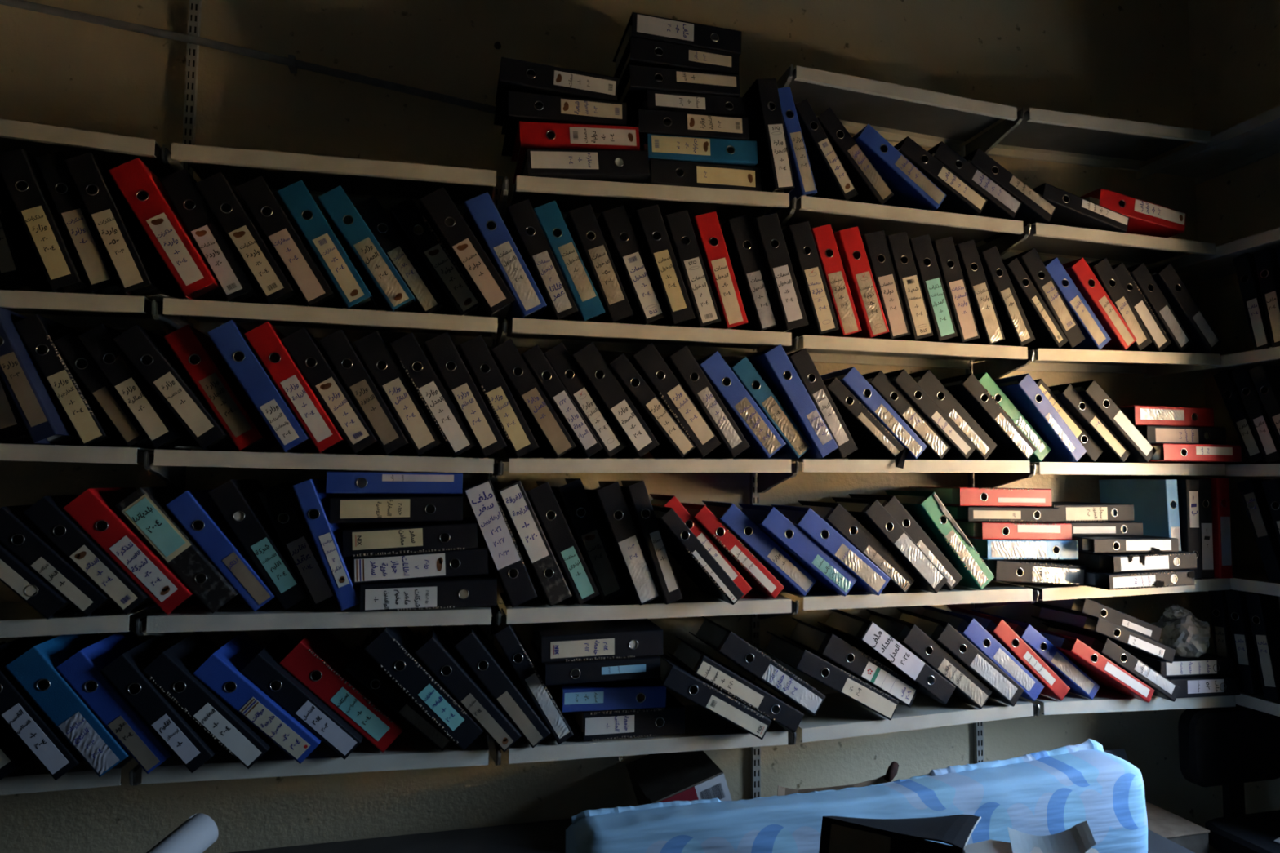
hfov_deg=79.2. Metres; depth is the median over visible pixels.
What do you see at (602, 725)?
binder
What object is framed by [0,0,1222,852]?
wall
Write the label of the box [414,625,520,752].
binder
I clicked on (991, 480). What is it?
shelf bracket
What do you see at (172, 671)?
binder
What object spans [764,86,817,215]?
binder
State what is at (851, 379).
binder
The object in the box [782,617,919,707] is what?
binder
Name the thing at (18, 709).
binder
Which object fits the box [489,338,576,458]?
binder
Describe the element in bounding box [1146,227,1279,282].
steel shelf
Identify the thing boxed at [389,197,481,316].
binder
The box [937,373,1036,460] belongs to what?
binder
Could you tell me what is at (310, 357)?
binder
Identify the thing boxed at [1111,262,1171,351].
binder
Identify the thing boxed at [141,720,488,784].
steel shelf
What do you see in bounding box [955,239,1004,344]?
binder
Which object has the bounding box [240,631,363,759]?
binder
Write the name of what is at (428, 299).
binder
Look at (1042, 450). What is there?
binder
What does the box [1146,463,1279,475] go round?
steel shelf
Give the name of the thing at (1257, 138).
steel shelf
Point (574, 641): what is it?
binder
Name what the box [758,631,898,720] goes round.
binder
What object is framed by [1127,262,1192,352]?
binder
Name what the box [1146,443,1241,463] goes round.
binder
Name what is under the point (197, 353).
binder
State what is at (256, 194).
binder
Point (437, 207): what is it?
binder
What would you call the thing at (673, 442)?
binder
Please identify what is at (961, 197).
binder
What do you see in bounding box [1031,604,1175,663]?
binder
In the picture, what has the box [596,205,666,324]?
binder
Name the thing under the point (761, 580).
binder
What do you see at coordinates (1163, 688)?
binder
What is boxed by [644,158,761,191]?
binder
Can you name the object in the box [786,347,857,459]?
binder
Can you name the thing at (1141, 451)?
binder
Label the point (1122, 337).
binder
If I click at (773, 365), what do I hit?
binder
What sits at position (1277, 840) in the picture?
loose papers
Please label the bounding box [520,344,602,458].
binder
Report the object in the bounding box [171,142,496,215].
steel shelf
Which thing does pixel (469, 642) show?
binder
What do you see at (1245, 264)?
binder
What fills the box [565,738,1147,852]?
mattress
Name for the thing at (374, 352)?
binder
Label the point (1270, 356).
steel shelf
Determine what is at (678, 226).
binder
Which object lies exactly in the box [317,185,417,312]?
binder
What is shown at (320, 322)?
steel shelf
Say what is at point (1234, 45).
wall
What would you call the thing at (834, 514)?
binder
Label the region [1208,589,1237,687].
binder
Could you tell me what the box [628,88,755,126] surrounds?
binder
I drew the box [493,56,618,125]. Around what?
binder
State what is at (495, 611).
shelf bracket
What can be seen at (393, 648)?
binder
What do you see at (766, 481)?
shelf bracket
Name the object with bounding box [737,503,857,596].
binder
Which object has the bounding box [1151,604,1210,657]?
plastic bag
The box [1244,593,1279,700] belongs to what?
binder
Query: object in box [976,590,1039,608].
shelf bracket
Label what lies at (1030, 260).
binder
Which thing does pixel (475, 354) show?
binder
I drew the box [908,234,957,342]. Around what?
binder
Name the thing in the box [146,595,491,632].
steel shelf
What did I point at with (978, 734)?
upright
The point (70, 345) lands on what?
binder
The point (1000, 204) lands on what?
binder
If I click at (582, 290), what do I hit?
binder
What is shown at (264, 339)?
binder
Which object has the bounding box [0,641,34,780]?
binder
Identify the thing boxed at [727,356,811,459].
binder
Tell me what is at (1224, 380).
binder
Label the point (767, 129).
binder
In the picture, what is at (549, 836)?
table
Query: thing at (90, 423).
binder
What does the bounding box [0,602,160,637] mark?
steel shelf
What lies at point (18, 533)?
binder
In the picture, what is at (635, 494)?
binder
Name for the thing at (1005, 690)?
binder
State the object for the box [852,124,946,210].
binder
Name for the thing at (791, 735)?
shelf bracket
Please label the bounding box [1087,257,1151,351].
binder
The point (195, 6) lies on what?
upright
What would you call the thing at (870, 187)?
binder
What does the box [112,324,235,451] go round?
binder
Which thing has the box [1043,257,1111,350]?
binder
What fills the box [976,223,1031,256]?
shelf bracket
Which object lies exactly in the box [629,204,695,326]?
binder
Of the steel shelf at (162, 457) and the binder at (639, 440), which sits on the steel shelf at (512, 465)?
the binder at (639, 440)
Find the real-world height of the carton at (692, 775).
0.206 m
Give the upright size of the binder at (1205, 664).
0.050 m
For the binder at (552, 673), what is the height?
0.051 m
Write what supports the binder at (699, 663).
on the steel shelf at (704, 730)
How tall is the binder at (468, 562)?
0.081 m
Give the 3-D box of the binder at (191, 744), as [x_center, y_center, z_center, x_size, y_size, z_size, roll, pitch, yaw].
[-1.083,0.635,1.810,0.229,0.265,0.263,1,-4,-14]
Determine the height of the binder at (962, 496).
0.055 m
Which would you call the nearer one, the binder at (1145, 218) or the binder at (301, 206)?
the binder at (301, 206)
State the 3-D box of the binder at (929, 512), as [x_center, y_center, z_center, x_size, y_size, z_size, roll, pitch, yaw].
[0.899,0.343,2.383,0.245,0.288,0.269,1,-4,-14]
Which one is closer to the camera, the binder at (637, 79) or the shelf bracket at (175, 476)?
the shelf bracket at (175, 476)
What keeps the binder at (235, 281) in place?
on the steel shelf at (320, 322)
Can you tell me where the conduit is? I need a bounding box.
[0,0,496,114]
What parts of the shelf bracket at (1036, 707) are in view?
bracket arm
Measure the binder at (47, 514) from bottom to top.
0.264 m
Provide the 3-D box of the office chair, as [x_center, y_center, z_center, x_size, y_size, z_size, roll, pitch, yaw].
[1.982,1.345,2.292,0.516,0.894,0.493,1,-4,-14]
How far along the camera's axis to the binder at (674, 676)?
2.00 m
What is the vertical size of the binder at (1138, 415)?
0.064 m
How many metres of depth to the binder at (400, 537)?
1.90 m
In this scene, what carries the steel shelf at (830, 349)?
attached to the upright at (978, 734)
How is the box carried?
on the carton
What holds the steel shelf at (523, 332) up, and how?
attached to the upright at (754, 495)
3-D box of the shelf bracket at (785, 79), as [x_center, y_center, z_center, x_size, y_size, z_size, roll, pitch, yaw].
[0.406,-0.991,2.360,0.012,0.094,0.275,1,-4,-14]
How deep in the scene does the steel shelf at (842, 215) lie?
2.37 m
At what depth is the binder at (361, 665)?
1.87 m
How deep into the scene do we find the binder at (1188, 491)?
2.48 m
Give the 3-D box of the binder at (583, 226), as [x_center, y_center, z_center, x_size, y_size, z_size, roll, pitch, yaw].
[-0.133,-0.426,2.178,0.179,0.315,0.265,1,-4,-14]
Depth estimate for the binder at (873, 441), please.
2.24 m
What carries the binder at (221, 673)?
on the steel shelf at (411, 750)
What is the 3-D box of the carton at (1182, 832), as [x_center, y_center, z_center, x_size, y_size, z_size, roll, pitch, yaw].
[1.540,1.517,2.450,0.310,0.566,0.326,1,-4,-14]
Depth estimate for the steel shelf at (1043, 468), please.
2.43 m
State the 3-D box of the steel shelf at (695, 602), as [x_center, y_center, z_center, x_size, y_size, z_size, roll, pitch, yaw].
[0.007,0.494,2.166,0.774,0.038,0.279,1,-4,-14]
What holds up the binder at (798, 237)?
on the steel shelf at (830, 349)
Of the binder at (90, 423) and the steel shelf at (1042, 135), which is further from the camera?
the steel shelf at (1042, 135)
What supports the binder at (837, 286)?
on the steel shelf at (830, 349)
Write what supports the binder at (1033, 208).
on the steel shelf at (1066, 243)
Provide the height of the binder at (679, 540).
0.253 m
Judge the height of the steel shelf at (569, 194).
0.065 m
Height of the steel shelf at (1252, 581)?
0.037 m
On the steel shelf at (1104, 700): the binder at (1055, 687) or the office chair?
the binder at (1055, 687)
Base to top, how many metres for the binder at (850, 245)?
0.326 m
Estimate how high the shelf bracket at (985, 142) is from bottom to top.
0.094 m
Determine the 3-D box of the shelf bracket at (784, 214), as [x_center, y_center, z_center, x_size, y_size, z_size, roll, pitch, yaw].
[0.411,-0.601,2.335,0.012,0.094,0.275,1,-4,-14]
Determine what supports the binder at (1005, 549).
on the binder at (1033, 571)
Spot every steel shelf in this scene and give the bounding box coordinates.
[0,119,172,178]
[0,289,164,330]
[0,443,154,464]
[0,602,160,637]
[0,755,133,795]
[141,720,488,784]
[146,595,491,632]
[153,449,493,473]
[162,297,497,346]
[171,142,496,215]
[499,586,791,624]
[502,458,791,473]
[504,317,791,357]
[508,704,787,764]
[509,175,789,226]
[764,334,1027,368]
[779,580,1032,610]
[781,195,1023,245]
[781,692,1033,742]
[787,65,1017,152]
[791,458,1030,472]
[977,348,1220,373]
[986,107,1210,171]
[991,577,1230,600]
[1000,222,1215,267]
[1029,462,1225,475]
[1035,687,1235,715]
[1135,106,1279,185]
[1143,346,1279,378]
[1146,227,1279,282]
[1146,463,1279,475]
[1223,687,1279,716]
[1230,568,1279,596]
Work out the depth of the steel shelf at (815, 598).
2.23 m
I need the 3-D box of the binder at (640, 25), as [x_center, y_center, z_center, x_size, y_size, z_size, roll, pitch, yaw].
[0.102,-1.096,2.294,0.320,0.068,0.263,3,-4,-14]
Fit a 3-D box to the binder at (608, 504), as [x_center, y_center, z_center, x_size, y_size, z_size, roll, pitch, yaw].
[-0.059,0.311,2.128,0.178,0.320,0.265,1,-4,-14]
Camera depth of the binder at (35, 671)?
1.65 m
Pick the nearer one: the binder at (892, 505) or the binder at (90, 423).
the binder at (90, 423)
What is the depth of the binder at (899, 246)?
2.28 m
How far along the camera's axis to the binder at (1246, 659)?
2.48 m
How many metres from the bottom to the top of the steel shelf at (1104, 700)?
0.058 m
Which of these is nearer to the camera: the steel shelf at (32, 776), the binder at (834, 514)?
the steel shelf at (32, 776)
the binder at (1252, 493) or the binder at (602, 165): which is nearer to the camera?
the binder at (602, 165)
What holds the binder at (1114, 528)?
on the binder at (1144, 544)
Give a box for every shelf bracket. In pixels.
[128,764,142,786]
[135,609,179,638]
[143,451,186,490]
[151,299,193,334]
[160,144,184,173]
[489,737,501,765]
[490,604,501,625]
[492,460,503,475]
[495,320,506,346]
[497,176,508,221]
[757,461,798,493]
[757,600,799,619]
[775,196,796,228]
[776,64,793,88]
[777,722,796,745]
[782,336,799,354]
[964,107,1024,155]
[973,349,1034,379]
[973,463,1035,488]
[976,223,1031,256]
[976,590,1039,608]
[1031,703,1039,716]
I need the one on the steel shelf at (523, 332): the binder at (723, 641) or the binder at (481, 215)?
the binder at (481, 215)
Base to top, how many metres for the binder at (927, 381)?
0.266 m
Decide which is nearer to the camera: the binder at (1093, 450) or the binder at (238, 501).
the binder at (238, 501)
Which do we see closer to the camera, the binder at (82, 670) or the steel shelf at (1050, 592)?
the binder at (82, 670)
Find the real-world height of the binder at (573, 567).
0.318 m
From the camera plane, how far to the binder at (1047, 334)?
2.39 m
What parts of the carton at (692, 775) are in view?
maroon panel, white panel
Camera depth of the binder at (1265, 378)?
2.42 m
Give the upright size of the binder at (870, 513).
0.268 m
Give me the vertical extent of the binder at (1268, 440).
0.316 m
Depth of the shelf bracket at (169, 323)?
1.86 m
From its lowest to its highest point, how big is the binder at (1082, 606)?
0.149 m
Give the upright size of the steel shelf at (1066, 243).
0.046 m
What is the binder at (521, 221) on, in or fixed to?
on the steel shelf at (523, 332)
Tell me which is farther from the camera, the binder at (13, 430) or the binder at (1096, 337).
the binder at (1096, 337)
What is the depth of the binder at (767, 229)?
2.16 m
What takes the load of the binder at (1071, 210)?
on the steel shelf at (1066, 243)
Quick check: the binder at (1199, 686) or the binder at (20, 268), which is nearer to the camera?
the binder at (20, 268)
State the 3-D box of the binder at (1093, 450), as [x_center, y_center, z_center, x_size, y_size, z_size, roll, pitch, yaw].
[1.302,-0.009,2.534,0.260,0.257,0.263,1,-4,-14]
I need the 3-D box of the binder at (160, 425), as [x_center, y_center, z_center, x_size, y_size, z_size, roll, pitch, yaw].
[-1.205,-0.084,1.900,0.216,0.284,0.263,1,-4,-14]
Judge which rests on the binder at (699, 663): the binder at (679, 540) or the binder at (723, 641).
the binder at (723, 641)
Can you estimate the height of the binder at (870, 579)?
0.245 m
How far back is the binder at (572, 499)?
2.02 m
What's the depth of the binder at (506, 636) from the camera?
1.94 m
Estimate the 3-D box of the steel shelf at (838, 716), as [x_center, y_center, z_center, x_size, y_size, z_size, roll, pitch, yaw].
[0.770,0.850,2.334,0.745,0.059,0.279,1,-4,-14]
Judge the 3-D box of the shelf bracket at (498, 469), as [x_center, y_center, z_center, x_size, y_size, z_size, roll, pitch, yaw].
[-0.384,0.114,2.088,0.012,0.038,0.275,1,-4,-14]
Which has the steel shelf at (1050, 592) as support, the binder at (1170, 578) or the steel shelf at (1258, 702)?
the binder at (1170, 578)
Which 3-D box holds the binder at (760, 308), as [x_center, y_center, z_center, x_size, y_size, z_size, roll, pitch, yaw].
[0.290,-0.422,2.283,0.162,0.326,0.265,1,-4,-14]
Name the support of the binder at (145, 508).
on the steel shelf at (237, 615)
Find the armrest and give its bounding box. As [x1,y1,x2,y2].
[777,761,898,795]
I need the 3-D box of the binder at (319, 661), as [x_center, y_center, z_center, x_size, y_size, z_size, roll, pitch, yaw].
[-0.741,0.654,1.965,0.284,0.272,0.264,1,-4,-14]
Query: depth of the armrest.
2.24 m
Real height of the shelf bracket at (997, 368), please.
0.094 m
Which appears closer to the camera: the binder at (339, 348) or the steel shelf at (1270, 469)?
the binder at (339, 348)
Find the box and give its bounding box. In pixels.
[818,814,1098,852]
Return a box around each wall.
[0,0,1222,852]
[1187,0,1279,817]
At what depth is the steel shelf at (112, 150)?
1.80 m
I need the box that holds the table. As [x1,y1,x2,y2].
[230,818,1194,852]
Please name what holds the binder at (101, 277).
on the steel shelf at (68, 309)
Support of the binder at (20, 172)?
on the steel shelf at (68, 309)
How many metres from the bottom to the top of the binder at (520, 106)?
0.068 m
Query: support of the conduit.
attached to the wall at (1123, 60)
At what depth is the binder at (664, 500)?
2.10 m
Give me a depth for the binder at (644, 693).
2.00 m
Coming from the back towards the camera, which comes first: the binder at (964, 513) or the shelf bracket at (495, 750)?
the binder at (964, 513)
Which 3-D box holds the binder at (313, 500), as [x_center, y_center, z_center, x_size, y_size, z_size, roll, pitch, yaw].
[-0.778,0.290,1.963,0.160,0.312,0.263,1,-4,-14]
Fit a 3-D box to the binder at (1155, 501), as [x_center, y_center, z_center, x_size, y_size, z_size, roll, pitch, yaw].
[1.681,0.338,2.602,0.057,0.319,0.264,1,-4,-14]
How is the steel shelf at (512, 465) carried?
attached to the upright at (754, 495)
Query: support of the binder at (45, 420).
on the steel shelf at (12, 452)
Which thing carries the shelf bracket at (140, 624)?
attached to the upright at (195, 6)
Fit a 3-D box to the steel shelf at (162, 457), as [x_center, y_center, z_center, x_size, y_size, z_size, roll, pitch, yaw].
[-0.775,0.094,1.996,0.765,0.048,0.279,1,-4,-14]
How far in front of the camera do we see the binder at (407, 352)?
1.93 m
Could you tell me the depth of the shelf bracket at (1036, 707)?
2.30 m
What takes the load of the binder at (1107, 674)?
on the steel shelf at (1104, 700)
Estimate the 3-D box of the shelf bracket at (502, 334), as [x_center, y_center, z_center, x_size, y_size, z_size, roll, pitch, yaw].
[-0.379,-0.246,2.113,0.012,0.038,0.275,1,-4,-14]
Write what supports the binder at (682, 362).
on the steel shelf at (512, 465)
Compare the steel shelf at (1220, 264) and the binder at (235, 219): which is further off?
the steel shelf at (1220, 264)
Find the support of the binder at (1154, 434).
on the binder at (1166, 453)
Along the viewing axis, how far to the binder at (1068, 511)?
2.41 m
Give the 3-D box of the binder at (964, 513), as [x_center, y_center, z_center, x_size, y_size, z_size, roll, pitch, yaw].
[1.089,0.272,2.439,0.318,0.045,0.264,2,-4,-14]
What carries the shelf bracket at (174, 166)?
attached to the upright at (195, 6)
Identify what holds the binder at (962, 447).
on the steel shelf at (806, 465)
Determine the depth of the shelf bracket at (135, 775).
1.73 m
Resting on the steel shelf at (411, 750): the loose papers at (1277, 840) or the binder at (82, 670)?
the binder at (82, 670)
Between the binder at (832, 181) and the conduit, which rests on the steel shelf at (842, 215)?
the binder at (832, 181)
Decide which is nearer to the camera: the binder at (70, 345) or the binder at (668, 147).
the binder at (70, 345)
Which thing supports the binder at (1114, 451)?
on the steel shelf at (1043, 468)
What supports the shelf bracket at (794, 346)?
attached to the upright at (754, 495)
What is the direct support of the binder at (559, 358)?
on the steel shelf at (512, 465)
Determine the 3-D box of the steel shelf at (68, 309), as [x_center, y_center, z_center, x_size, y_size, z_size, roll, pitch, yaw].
[-1.558,-0.277,1.824,0.783,0.048,0.279,1,-4,-14]
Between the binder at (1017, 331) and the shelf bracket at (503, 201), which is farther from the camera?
the binder at (1017, 331)
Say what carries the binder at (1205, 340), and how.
on the steel shelf at (1058, 360)
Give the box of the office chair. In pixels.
[1177,704,1279,852]
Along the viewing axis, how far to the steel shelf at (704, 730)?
2.02 m
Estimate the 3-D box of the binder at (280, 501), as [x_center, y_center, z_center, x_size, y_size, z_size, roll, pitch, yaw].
[-0.849,0.297,1.973,0.189,0.304,0.263,1,-4,-14]
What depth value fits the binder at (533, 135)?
2.06 m
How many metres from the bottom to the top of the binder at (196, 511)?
0.284 m
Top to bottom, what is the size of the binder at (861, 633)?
0.242 m
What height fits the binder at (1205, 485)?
0.319 m
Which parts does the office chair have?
backrest, post, seat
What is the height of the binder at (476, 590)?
0.075 m
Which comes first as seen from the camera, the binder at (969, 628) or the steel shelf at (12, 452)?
the steel shelf at (12, 452)
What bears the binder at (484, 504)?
on the steel shelf at (695, 602)
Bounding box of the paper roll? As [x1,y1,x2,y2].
[146,813,218,852]
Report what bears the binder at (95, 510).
on the steel shelf at (237, 615)
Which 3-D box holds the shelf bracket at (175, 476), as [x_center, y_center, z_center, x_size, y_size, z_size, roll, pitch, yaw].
[-1.162,0.113,1.893,0.012,0.094,0.275,1,-4,-14]
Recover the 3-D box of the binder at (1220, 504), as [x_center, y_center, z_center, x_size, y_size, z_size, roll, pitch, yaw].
[1.852,0.335,2.614,0.051,0.320,0.263,2,-4,-14]
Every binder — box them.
[0,148,93,293]
[0,172,54,292]
[0,306,84,446]
[0,374,49,444]
[0,504,116,617]
[0,542,77,619]
[0,635,84,780]
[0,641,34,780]
[4,633,130,777]
[13,314,128,447]
[22,494,154,614]
[35,151,128,295]
[53,332,159,449]
[55,627,173,773]
[62,487,199,614]
[63,152,183,306]
[78,324,198,450]
[100,635,222,773]
[107,157,228,302]
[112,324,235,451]
[115,486,241,613]
[142,631,273,768]
[159,168,269,304]
[164,324,278,452]
[165,489,275,612]
[192,631,321,764]
[195,172,307,306]
[207,320,314,453]
[208,479,308,610]
[235,175,342,308]
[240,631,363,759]
[244,321,348,454]
[257,482,337,610]
[277,180,377,310]
[279,628,404,752]
[280,327,380,455]
[292,479,360,610]
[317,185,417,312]
[319,328,413,456]
[325,471,462,493]
[329,493,462,523]
[342,517,478,556]
[345,635,452,751]
[352,540,488,583]
[353,330,442,456]
[354,195,445,314]
[360,567,497,612]
[364,626,483,751]
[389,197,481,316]
[389,332,476,457]
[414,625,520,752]
[419,186,515,322]
[424,332,506,457]
[453,624,550,748]
[458,334,538,458]
[462,479,537,607]
[463,191,546,324]
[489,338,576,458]
[490,608,573,745]
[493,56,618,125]
[493,480,571,606]
[501,90,626,155]
[503,199,577,320]
[511,120,639,183]
[520,147,649,183]
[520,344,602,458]
[524,481,599,604]
[530,618,663,662]
[533,200,605,322]
[533,655,660,685]
[543,342,626,458]
[549,677,666,712]
[550,478,625,603]
[564,204,633,323]
[568,688,684,741]
[570,342,659,458]
[584,480,662,605]
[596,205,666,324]
[607,353,695,458]
[613,12,741,71]
[613,36,739,89]
[617,64,740,125]
[619,480,682,604]
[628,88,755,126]
[628,342,720,458]
[629,108,749,145]
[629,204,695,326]
[640,133,757,166]
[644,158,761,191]
[649,493,751,598]
[652,505,743,604]
[654,653,771,739]
[662,209,720,328]
[662,345,750,458]
[666,635,804,732]
[680,502,784,598]
[688,616,825,715]
[690,211,747,329]
[696,351,786,458]
[702,500,816,596]
[720,214,782,331]
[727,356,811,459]
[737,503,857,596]
[742,78,794,193]
[746,344,838,459]
[751,213,808,332]
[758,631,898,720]
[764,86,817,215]
[771,504,890,595]
[782,221,839,339]
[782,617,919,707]
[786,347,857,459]
[795,98,857,200]
[798,500,916,593]
[810,223,862,337]
[817,106,893,204]
[817,608,955,704]
[820,366,926,459]
[822,377,909,468]
[831,497,947,593]
[833,226,888,338]
[848,493,962,591]
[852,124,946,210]
[861,230,911,339]
[862,370,951,459]
[866,608,991,709]
[884,368,976,460]
[884,490,994,590]
[885,231,933,341]
[893,136,987,215]
[897,608,1024,706]
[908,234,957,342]
[908,486,1051,506]
[909,369,997,460]
[921,605,1044,701]
[927,141,1021,219]
[931,235,979,343]
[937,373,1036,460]
[944,505,1058,522]
[946,604,1070,701]
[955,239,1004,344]
[955,520,1071,540]
[963,147,1056,242]
[967,537,1078,559]
[971,609,1100,699]
[973,372,1050,462]
[977,246,1035,346]
[982,559,1085,586]
[992,373,1086,462]
[1002,247,1084,349]
[1003,257,1068,350]
[1026,586,1161,642]
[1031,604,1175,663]
[1032,182,1128,232]
[1032,626,1154,702]
[1033,378,1102,462]
[1042,622,1180,702]
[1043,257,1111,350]
[1047,502,1133,521]
[1048,379,1156,462]
[1048,383,1130,462]
[1053,551,1196,573]
[1058,520,1142,536]
[1062,257,1136,351]
[1071,535,1178,553]
[1080,187,1186,237]
[1084,568,1195,590]
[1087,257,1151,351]
[1098,479,1181,551]
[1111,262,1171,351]
[1118,404,1213,426]
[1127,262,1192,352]
[1128,478,1213,578]
[1128,652,1234,677]
[1135,425,1226,444]
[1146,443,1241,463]
[1147,262,1221,353]
[1165,675,1239,698]
[1176,479,1201,579]
[1199,478,1232,578]
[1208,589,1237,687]
[1213,369,1268,464]
[1225,590,1263,693]
[1231,365,1279,463]
[1233,253,1272,350]
[1236,479,1279,582]
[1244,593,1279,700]
[1248,364,1279,442]
[1253,247,1279,347]
[1261,478,1279,543]
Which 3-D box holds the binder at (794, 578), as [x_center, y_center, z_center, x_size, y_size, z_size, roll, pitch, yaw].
[0.324,0.348,2.247,0.285,0.257,0.265,1,-4,-14]
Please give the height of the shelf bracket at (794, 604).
0.094 m
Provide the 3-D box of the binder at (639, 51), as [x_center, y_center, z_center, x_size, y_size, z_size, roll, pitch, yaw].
[0.096,-1.027,2.286,0.318,0.065,0.263,2,-4,-14]
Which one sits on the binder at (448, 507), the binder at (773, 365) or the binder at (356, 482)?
the binder at (356, 482)
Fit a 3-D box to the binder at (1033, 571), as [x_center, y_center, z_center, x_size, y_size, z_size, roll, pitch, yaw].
[1.174,0.449,2.443,0.320,0.085,0.265,1,-4,-14]
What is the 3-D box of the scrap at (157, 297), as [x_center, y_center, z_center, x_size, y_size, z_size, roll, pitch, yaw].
[-1.123,-0.304,1.827,0.063,0.008,0.064,-1,-4,22]
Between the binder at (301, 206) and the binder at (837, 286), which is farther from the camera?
the binder at (837, 286)
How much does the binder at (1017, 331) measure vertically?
0.307 m
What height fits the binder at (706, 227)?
0.326 m
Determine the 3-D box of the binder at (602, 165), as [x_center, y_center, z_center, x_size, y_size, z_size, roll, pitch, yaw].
[-0.166,-0.694,2.174,0.331,0.097,0.263,1,-4,-14]
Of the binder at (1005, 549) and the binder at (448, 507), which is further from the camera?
the binder at (1005, 549)
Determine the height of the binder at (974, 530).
0.051 m
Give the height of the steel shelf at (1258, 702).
0.037 m
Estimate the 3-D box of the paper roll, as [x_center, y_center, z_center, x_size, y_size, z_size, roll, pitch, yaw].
[-1.077,0.981,1.640,0.086,0.170,0.414,-1,-4,15]
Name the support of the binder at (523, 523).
on the steel shelf at (695, 602)
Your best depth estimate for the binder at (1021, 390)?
2.36 m
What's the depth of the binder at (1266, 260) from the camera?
2.42 m
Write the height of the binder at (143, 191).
0.316 m
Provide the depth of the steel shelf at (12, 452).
1.73 m
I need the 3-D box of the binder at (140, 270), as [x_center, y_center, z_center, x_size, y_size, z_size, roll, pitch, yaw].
[-1.242,-0.455,1.882,0.188,0.319,0.263,1,-4,-14]
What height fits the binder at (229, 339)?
0.308 m
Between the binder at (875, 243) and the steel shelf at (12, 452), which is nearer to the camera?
the steel shelf at (12, 452)
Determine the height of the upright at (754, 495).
2.752 m
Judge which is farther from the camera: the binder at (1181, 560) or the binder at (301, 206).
the binder at (1181, 560)
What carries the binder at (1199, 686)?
on the steel shelf at (1104, 700)
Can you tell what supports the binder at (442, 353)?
on the steel shelf at (162, 457)
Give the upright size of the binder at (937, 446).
0.258 m
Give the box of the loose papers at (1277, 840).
[1274,837,1279,843]
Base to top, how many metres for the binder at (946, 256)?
0.323 m
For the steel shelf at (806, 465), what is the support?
attached to the upright at (978, 734)
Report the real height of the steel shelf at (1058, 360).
0.053 m
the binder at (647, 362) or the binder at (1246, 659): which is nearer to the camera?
the binder at (647, 362)
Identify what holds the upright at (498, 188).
attached to the wall at (1123, 60)
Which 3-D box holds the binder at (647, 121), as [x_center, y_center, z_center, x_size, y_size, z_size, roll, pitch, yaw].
[0.120,-0.830,2.267,0.322,0.080,0.263,1,-4,-14]
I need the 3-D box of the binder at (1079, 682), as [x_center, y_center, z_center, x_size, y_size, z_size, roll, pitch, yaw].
[1.237,0.718,2.453,0.280,0.235,0.263,1,-4,-14]
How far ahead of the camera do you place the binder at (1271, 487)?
2.39 m
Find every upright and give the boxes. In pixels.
[160,0,201,609]
[484,175,503,741]
[750,346,760,799]
[960,145,983,764]
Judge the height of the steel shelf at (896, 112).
0.067 m
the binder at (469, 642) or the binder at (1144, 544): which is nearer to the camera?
the binder at (469, 642)
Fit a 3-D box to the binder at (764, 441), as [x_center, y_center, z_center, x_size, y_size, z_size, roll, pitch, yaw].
[0.253,-0.051,2.246,0.253,0.292,0.265,1,-4,-14]
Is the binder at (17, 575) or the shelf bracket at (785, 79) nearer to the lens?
the binder at (17, 575)
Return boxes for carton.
[626,751,732,805]
[1145,800,1209,852]

